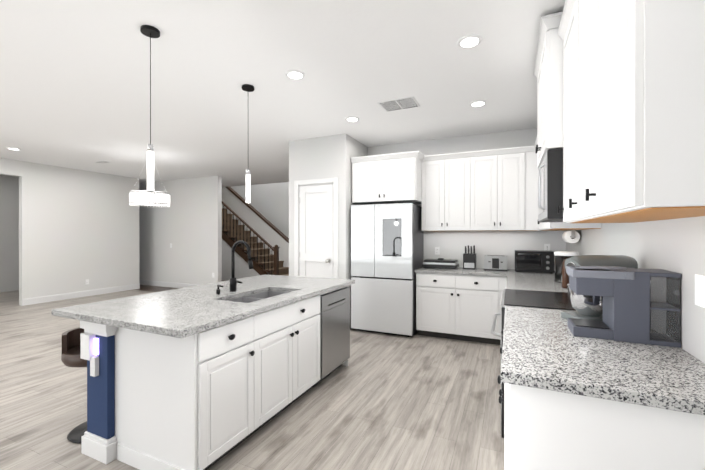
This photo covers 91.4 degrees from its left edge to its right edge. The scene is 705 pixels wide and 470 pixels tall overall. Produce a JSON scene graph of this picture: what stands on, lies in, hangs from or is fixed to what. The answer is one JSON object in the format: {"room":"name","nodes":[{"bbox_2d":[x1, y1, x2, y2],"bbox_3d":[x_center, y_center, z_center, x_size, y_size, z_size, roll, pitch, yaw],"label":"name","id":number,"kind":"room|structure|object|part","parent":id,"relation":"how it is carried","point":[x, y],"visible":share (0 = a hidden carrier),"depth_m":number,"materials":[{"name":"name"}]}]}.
{"room":"kitchen","nodes":[
{"label":"kitchen","id":0,"kind":"room"},
{"bbox_2d":[0,175,18,291],"bbox_3d":[-9.150,-0.032,7.114,0.100,2.850,4.500,0,0,25],"label":"wall","id":1,"kind":"structure","parent":0,"point":[9,233],"depth_m":8.49,"materials":[{"name":"paint"}]},
{"bbox_2d":[0,158,138,305],"bbox_3d":[-7.840,-0.026,3.987,0.120,2.850,10.900,0,0,25],"label":"wall","id":2,"kind":"structure","parent":0,"point":[77,228],"depth_m":7.56,"materials":[{"name":"paint"}]},
{"bbox_2d":[22,283,139,305],"bbox_3d":[-6.006,1.324,7.846,0.014,0.135,2.360,0,0,25],"label":"baseboard","id":3,"kind":"structure","parent":2,"relation":"attached to","point":[48,298],"depth_m":7.62,"materials":[{"name":"white wood"}]},
{"bbox_2d":[139,176,221,284],"bbox_3d":[-6.013,-0.037,9.759,6.010,2.850,0.120,0,0,25],"label":"wall","id":4,"kind":"structure","parent":0,"point":[187,223],"depth_m":8.95,"materials":[{"name":"paint"}]},
{"bbox_2d":[139,280,198,287],"bbox_3d":[-5.995,1.321,9.680,5.910,0.135,0.014,0,0,25],"label":"baseboard","id":5,"kind":"structure","parent":4,"relation":"attached to","point":[163,284],"depth_m":9.22,"materials":[{"name":"white wood"}]},
{"bbox_2d":[0,280,503,469],"bbox_3d":[-3.874,1.423,4.707,14.100,0.050,15.500,0,0,25],"label":"floor","id":6,"kind":"structure","parent":0,"point":[382,401],"depth_m":2.78,"materials":[{"name":"beige wood"}]},
{"bbox_2d":[61,327,86,442],"bbox_3d":[-1.835,1.042,2.478,0.400,0.719,0.400,0,0,25],"label":"bar stool","id":7,"kind":"object","parent":6,"relation":"on","point":[70,355],"visible":0.25,"depth_m":2.38,"materials":[{"name":"brown leather"}]},
{"bbox_2d":[80,284,350,469],"bbox_3d":[-0.877,0.961,2.928,0.990,0.880,2.065,0,0,25],"label":"kitchen island","id":8,"kind":"object","parent":6,"relation":"on","point":[203,377],"depth_m":2.13,"materials":[{"name":"white wood"}]},
{"bbox_3d":[-1.613,0.963,2.176,0.275,0.879,0.086,0,0,25],"label":"post","id":9,"kind":"part","parent":8,"relation":"part of","materials":[{"name":"blue wood"}]},
{"bbox_2d":[52,292,267,339],"bbox_3d":[-1.265,0.502,2.305,1.200,0.040,0.700,0,0,25],"label":"island countertop","id":10,"kind":"structure","parent":8,"relation":"on","point":[158,313],"depth_m":2.14,"materials":[{"name":"grey stone"}]},
{"bbox_2d":[227,291,287,302],"bbox_3d":[-0.761,0.630,2.833,0.364,0.215,0.684,0,0,25],"label":"sink","id":11,"kind":"object","parent":10,"relation":"in","point":[249,297],"depth_m":2.99,"materials":[{"name":"silver metal"}]},
{"bbox_2d":[168,284,319,307],"bbox_3d":[-0.979,0.501,2.933,1.200,0.040,0.680,0,0,25],"label":"island countertop","id":12,"kind":"structure","parent":8,"relation":"on","point":[213,291],"depth_m":2.88,"materials":[{"name":"grey stone"}]},
{"bbox_2d":[216,240,252,293],"bbox_3d":[-0.959,0.263,2.873,0.242,0.436,0.271,0,0,25],"label":"faucet","id":13,"kind":"object","parent":12,"relation":"on","point":[233,280],"depth_m":2.93,"materials":[{"name":"black metal"}]},
{"bbox_2d":[216,276,354,291],"bbox_3d":[-0.678,0.500,3.592,1.200,0.040,0.770,0,0,25],"label":"island countertop","id":14,"kind":"structure","parent":8,"relation":"on","point":[285,283],"depth_m":3.48,"materials":[{"name":"grey stone"}]},
{"bbox_2d":[312,287,349,386],"bbox_3d":[-0.435,0.975,3.510,0.631,0.841,0.596,0,0,25],"label":"dishwasher","id":15,"kind":"object","parent":8,"relation":"in","point":[334,313],"visible":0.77,"depth_m":3.33,"materials":[{"name":"silver metal"}]},
{"bbox_2d":[222,187,288,280],"bbox_3d":[-3.664,-0.622,11.000,4.410,4.015,1.190,0,0,25],"label":"staircase","id":16,"kind":"structure","parent":6,"relation":"on","point":[263,237],"depth_m":10.74,"materials":[{"name":"brown wood"}]},
{"bbox_2d":[351,203,423,336],"bbox_3d":[0.532,0.483,5.116,0.895,1.828,0.712,0,0,25],"label":"refrigerator","id":17,"kind":"object","parent":6,"relation":"on","point":[387,250],"visible":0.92,"depth_m":4.79,"materials":[{"name":"white metal"}]},
{"bbox_2d":[415,272,498,344],"bbox_3d":[1.475,0.958,4.793,1.039,0.880,0.619,0,0,25],"label":"base cabinet","id":18,"kind":"object","parent":6,"relation":"on","point":[449,305],"depth_m":4.50,"materials":[{"name":"white wood"}]},
{"bbox_2d":[415,267,553,275],"bbox_3d":[1.828,0.498,4.625,1.860,0.041,0.630,0,0,25],"label":"countertop","id":19,"kind":"structure","parent":18,"relation":"on","point":[479,271],"depth_m":4.51,"materials":[{"name":"grey stone"}]},
{"bbox_2d":[422,258,458,268],"bbox_3d":[1.278,0.406,4.985,0.480,0.140,0.290,0,0,25],"label":"griddle","id":20,"kind":"object","parent":19,"relation":"on","point":[441,263],"visible":1,"depth_m":4.88,"materials":[{"name":"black metal"}]},
{"bbox_2d":[463,245,475,269],"bbox_3d":[1.649,0.311,4.842,0.165,0.330,0.142,0,0,25],"label":"knife block","id":21,"kind":"object","parent":19,"relation":"on","point":[469,259],"visible":1,"depth_m":4.78,"materials":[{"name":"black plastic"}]},
{"bbox_2d":[484,255,507,270],"bbox_3d":[1.944,0.378,4.668,0.295,0.197,0.205,0,0,25],"label":"toaster","id":22,"kind":"object","parent":19,"relation":"on","point":[495,262],"visible":1,"depth_m":4.59,"materials":[{"name":"silver metal"}]},
{"bbox_2d":[515,250,553,272],"bbox_3d":[2.357,0.342,4.484,0.440,0.270,0.365,0,0,25],"label":"toaster oven","id":23,"kind":"object","parent":19,"relation":"on","point":[534,260],"visible":1,"depth_m":4.35,"materials":[{"name":"black metal"}]},
{"bbox_2d":[499,276,506,347],"bbox_3d":[1.981,0.958,4.561,0.187,0.880,0.619,0,0,25],"label":"base cabinet","id":24,"kind":"object","parent":6,"relation":"on","point":[502,279],"depth_m":4.30,"materials":[{"name":"white wood"}]},
{"bbox_2d":[507,272,567,292],"bbox_3d":[1.955,0.500,3.508,0.700,0.041,1.296,0,0,25],"label":"countertop","id":25,"kind":"structure","parent":24,"relation":"on","point":[534,283],"depth_m":3.41,"materials":[{"name":"grey stone"}]},
{"bbox_2d":[562,259,568,287],"bbox_3d":[1.932,0.350,3.120,0.064,0.260,0.064,0,0,25],"label":"pepper mill","id":26,"kind":"object","parent":25,"relation":"on","point":[565,279],"visible":0.6,"depth_m":3.10,"materials":[{"name":"brown wood"}]},
{"bbox_2d":[554,251,578,282],"bbox_3d":[2.165,0.324,3.486,0.218,0.311,0.218,0,0,25],"label":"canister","id":27,"kind":"object","parent":25,"relation":"on","point":[560,257],"visible":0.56,"depth_m":3.44,"materials":[{"name":"clear glass"}]},
{"bbox_2d":[491,289,575,437],"bbox_3d":[1.475,0.924,2.588,0.779,0.945,0.762,0,0,25],"label":"range","id":28,"kind":"object","parent":6,"relation":"on","point":[539,299],"visible":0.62,"depth_m":2.47,"materials":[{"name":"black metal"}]},
{"bbox_2d":[499,384,704,469],"bbox_3d":[0.968,0.965,1.334,0.689,0.880,0.524,0,0,25],"label":"base cabinet","id":29,"kind":"object","parent":6,"relation":"on","point":[543,430],"depth_m":1.13,"materials":[{"name":"white wood"}]},
{"bbox_2d":[499,306,704,415],"bbox_3d":[1.104,0.504,1.644,0.700,0.041,1.246,0,0,25],"label":"countertop","id":30,"kind":"structure","parent":29,"relation":"on","point":[540,351],"depth_m":1.27,"materials":[{"name":"grey stone"}]},
{"bbox_2d":[561,255,637,320],"bbox_3d":[1.382,0.297,1.928,0.368,0.370,0.318,0,0,25],"label":"stand mixer","id":31,"kind":"object","parent":30,"relation":"on","point":[588,308],"visible":0.29,"depth_m":1.88,"materials":[{"name":"grey metal"}]},
{"bbox_2d":[566,266,681,347],"bbox_3d":[1.268,0.317,1.645,0.396,0.331,0.221,0,0,25],"label":"coffee maker","id":32,"kind":"object","parent":30,"relation":"on","point":[641,306],"visible":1,"depth_m":1.54,"materials":[{"name":"grey plastic"}]},
{"bbox_2d":[222,181,288,186],"bbox_3d":[-1.714,-2.787,9.429,14.100,2.650,0.100,0,0,25],"label":"wall","id":33,"kind":"structure","parent":0,"point":[253,184],"depth_m":9.97,"materials":[{"name":"paint"}]},
{"bbox_2d":[0,0,564,185],"bbox_3d":[-4.414,-1.500,3.519,14.100,0.100,12.900,0,0,25],"label":"ceiling","id":34,"kind":"structure","parent":0,"point":[74,84],"depth_m":3.19,"materials":[{"name":"white paint"}]},
{"bbox_2d":[6,147,20,149],"bbox_3d":[-5.689,-1.447,5.783,0.176,0.013,0.176,0,0,25],"label":"recessed light","id":35,"kind":"object","parent":34,"relation":"in","point":[12,148],"visible":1,"depth_m":5.74,"materials":[{"name":"white"}]},
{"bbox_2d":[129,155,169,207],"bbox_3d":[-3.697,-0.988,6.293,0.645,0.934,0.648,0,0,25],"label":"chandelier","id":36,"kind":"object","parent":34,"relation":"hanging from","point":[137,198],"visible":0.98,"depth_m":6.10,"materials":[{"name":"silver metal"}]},
{"bbox_2d":[140,25,159,191],"bbox_3d":[-1.427,-0.878,2.431,0.120,1.140,0.120,0,0,25],"label":"pendant light","id":37,"kind":"object","parent":34,"relation":"hanging from","point":[149,31],"visible":1,"depth_m":2.42,"materials":[{"name":"white glass"}]},
{"bbox_2d":[242,84,253,203],"bbox_3d":[-1.021,-0.879,3.367,0.120,1.140,0.120,0,0,25],"label":"pendant light","id":38,"kind":"object","parent":34,"relation":"hanging from","point":[248,87],"visible":1,"depth_m":3.35,"materials":[{"name":"white glass"}]},
{"bbox_2d":[285,70,304,79],"bbox_3d":[-0.515,-1.442,3.102,0.176,0.013,0.176,0,0,25],"label":"recessed light","id":39,"kind":"object","parent":34,"relation":"in","point":[295,74],"visible":1,"depth_m":3.08,"materials":[{"name":"white plastic"}]},
{"bbox_2d":[345,116,358,121],"bbox_3d":[-0.002,-1.444,4.297,0.176,0.013,0.176,0,0,25],"label":"recessed light","id":40,"kind":"object","parent":34,"relation":"in","point":[352,119],"visible":0.98,"depth_m":4.29,"materials":[{"name":"white plastic"}]},
{"bbox_2d":[377,96,419,111],"bbox_3d":[0.516,-1.444,3.818,0.400,0.012,0.300,0,0,25],"label":"ceiling vent","id":41,"kind":"object","parent":34,"relation":"in","point":[400,104],"visible":1,"depth_m":3.79,"materials":[{"name":"white metal"}]},
{"bbox_2d":[457,34,481,47],"bbox_3d":[0.873,-1.441,2.567,0.176,0.013,0.176,0,0,25],"label":"recessed light","id":42,"kind":"object","parent":34,"relation":"in","point":[470,41],"visible":1,"depth_m":2.55,"materials":[{"name":"white plastic"}]},
{"bbox_2d":[470,100,486,106],"bbox_3d":[1.381,-1.444,3.786,0.176,0.013,0.176,0,0,25],"label":"recessed light","id":43,"kind":"object","parent":34,"relation":"in","point":[477,103],"visible":0.96,"depth_m":3.76,"materials":[{"name":"white"}]},
{"bbox_2d":[230,134,367,329],"bbox_3d":[-1.940,-1.361,8.937,14.100,5.500,5.788,0,0,25],"label":"wall","id":44,"kind":"structure","parent":0,"point":[324,160],"depth_m":5.17,"materials":[{"name":"paint"}]},
{"bbox_2d":[299,184,332,277],"bbox_3d":[-0.555,0.320,5.130,0.578,2.130,0.123,0,0,25],"label":"pantry door","id":45,"kind":"structure","parent":44,"relation":"attached to","point":[316,232],"depth_m":5.15,"materials":[{"name":"white wood"}]},
{"bbox_3d":[-0.530,0.282,5.180,0.750,2.230,0.118,0,0,25],"label":"door trim casing","id":46,"kind":"part","parent":44,"relation":"part of","materials":[{"name":"white wood"}]},
{"bbox_2d":[368,128,565,268],"bbox_3d":[1.502,-0.028,5.174,2.910,2.850,0.100,0,0,25],"label":"wall","id":47,"kind":"structure","parent":0,"point":[451,244],"depth_m":4.97,"materials":[{"name":"paint"}]},
{"bbox_2d":[351,152,422,204],"bbox_3d":[0.562,-0.805,5.173,0.960,0.656,0.679,0,0,25],"label":"upper cabinet","id":48,"kind":"object","parent":47,"relation":"attached to","point":[385,178],"depth_m":4.86,"materials":[{"name":"white wood"}]},
{"bbox_2d":[435,247,439,254],"bbox_3d":[1.283,0.239,5.213,0.070,0.115,0.011,0,0,25],"label":"electrical outlet","id":49,"kind":"object","parent":47,"relation":"attached to","point":[437,250],"visible":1,"depth_m":5.21,"materials":[{"name":"white plastic"}]},
{"bbox_2d":[422,152,474,230],"bbox_3d":[1.398,-0.596,4.973,0.726,1.072,0.349,0,0,25],"label":"upper cabinet","id":50,"kind":"object","parent":47,"relation":"attached to","point":[448,204],"depth_m":4.81,"materials":[{"name":"white wood"}]},
{"bbox_2d":[475,146,526,230],"bbox_3d":[1.953,-0.596,4.720,0.721,1.072,0.349,0,0,25],"label":"upper cabinet","id":51,"kind":"object","parent":47,"relation":"attached to","point":[500,177],"depth_m":4.53,"materials":[{"name":"white wood"}]},
{"bbox_2d":[527,145,534,230],"bbox_3d":[2.325,-0.595,4.550,0.210,1.072,0.349,0,0,25],"label":"upper cabinet","id":52,"kind":"object","parent":47,"relation":"attached to","point":[530,149],"depth_m":4.40,"materials":[{"name":"white wood"}]},
{"bbox_2d":[544,244,549,250],"bbox_3d":[2.606,0.175,4.608,0.070,0.115,0.011,0,0,25],"label":"electrical outlet","id":53,"kind":"object","parent":47,"relation":"attached to","point":[546,247],"visible":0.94,"depth_m":4.61,"materials":[{"name":"white plastic"}]},
{"bbox_2d":[566,216,704,362],"bbox_3d":[0.719,-0.018,-0.163,0.100,2.850,10.460,0,0,25],"label":"wall","id":54,"kind":"structure","parent":0,"point":[676,245],"depth_m":1.57,"materials":[{"name":"paint"}]},
{"bbox_2d":[535,172,542,230],"bbox_3d":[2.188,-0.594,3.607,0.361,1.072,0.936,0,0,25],"label":"upper cabinet","id":55,"kind":"object","parent":54,"relation":"attached to","point":[538,226],"depth_m":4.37,"materials":[{"name":"white wood"}]},
{"bbox_2d":[562,230,579,242],"bbox_3d":[2.333,0.016,3.684,0.128,0.138,0.328,0,0,25],"label":"paper towel","id":56,"kind":"object","parent":55,"relation":"attached to","point":[571,236],"visible":0.98,"depth_m":3.56,"materials":[{"name":"white paper"}]},
{"bbox_2d":[535,12,562,171],"bbox_3d":[1.635,-0.991,2.511,0.457,0.846,0.766,0,0,25],"label":"upper cabinet","id":57,"kind":"object","parent":54,"relation":"attached to","point":[547,66],"depth_m":2.26,"materials":[{"name":"white wood"}]},
{"bbox_3d":[0.603,-1.237,3.060,2.790,0.355,3.828,0,0,25],"label":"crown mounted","id":58,"kind":"part","parent":57,"relation":"part of","materials":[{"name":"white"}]},
{"bbox_2d":[538,148,562,222],"bbox_3d":[1.619,-0.333,2.520,0.488,0.454,0.762,0,0,25],"label":"microwave","id":59,"kind":"object","parent":57,"relation":"attached to","point":[550,184],"visible":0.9,"depth_m":2.25,"materials":[{"name":"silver metal"}]},
{"bbox_2d":[559,0,570,223],"bbox_3d":[1.406,-0.692,1.895,0.361,1.229,0.532,0,0,25],"label":"upper cabinet","id":60,"kind":"object","parent":54,"relation":"attached to","point":[565,32],"depth_m":2.08,"materials":[{"name":"white wood"}]},
{"bbox_2d":[543,206,600,230],"bbox_3d":[1.940,-0.593,3.064,0.361,1.072,0.487,0,0,25],"label":"upper cabinet","id":61,"kind":"object","parent":54,"relation":"attached to","point":[547,226],"depth_m":2.88,"materials":[{"name":"white wood"}]},
{"bbox_2d":[571,0,656,223],"bbox_3d":[1.232,-0.691,1.513,0.361,1.229,0.533,0,0,25],"label":"upper cabinet","id":62,"kind":"object","parent":54,"relation":"attached to","point":[578,7],"depth_m":1.73,"materials":[{"name":"white wood"}]},
{"bbox_2d":[587,0,704,219],"bbox_3d":[1.051,-0.690,1.116,0.361,1.229,0.566,0,0,25],"label":"upper cabinet","id":63,"kind":"object","parent":54,"relation":"attached to","point":[621,103],"depth_m":0.93,"materials":[{"name":"white wood"}]},
{"bbox_2d":[695,274,704,307],"bbox_3d":[1.335,0.214,1.323,0.012,0.120,0.075,0,0,25],"label":"light switch","id":64,"kind":"object","parent":54,"relation":"attached to","point":[700,290],"visible":0.98,"depth_m":1.32,"materials":[{"name":"white plastic"}]}
]}

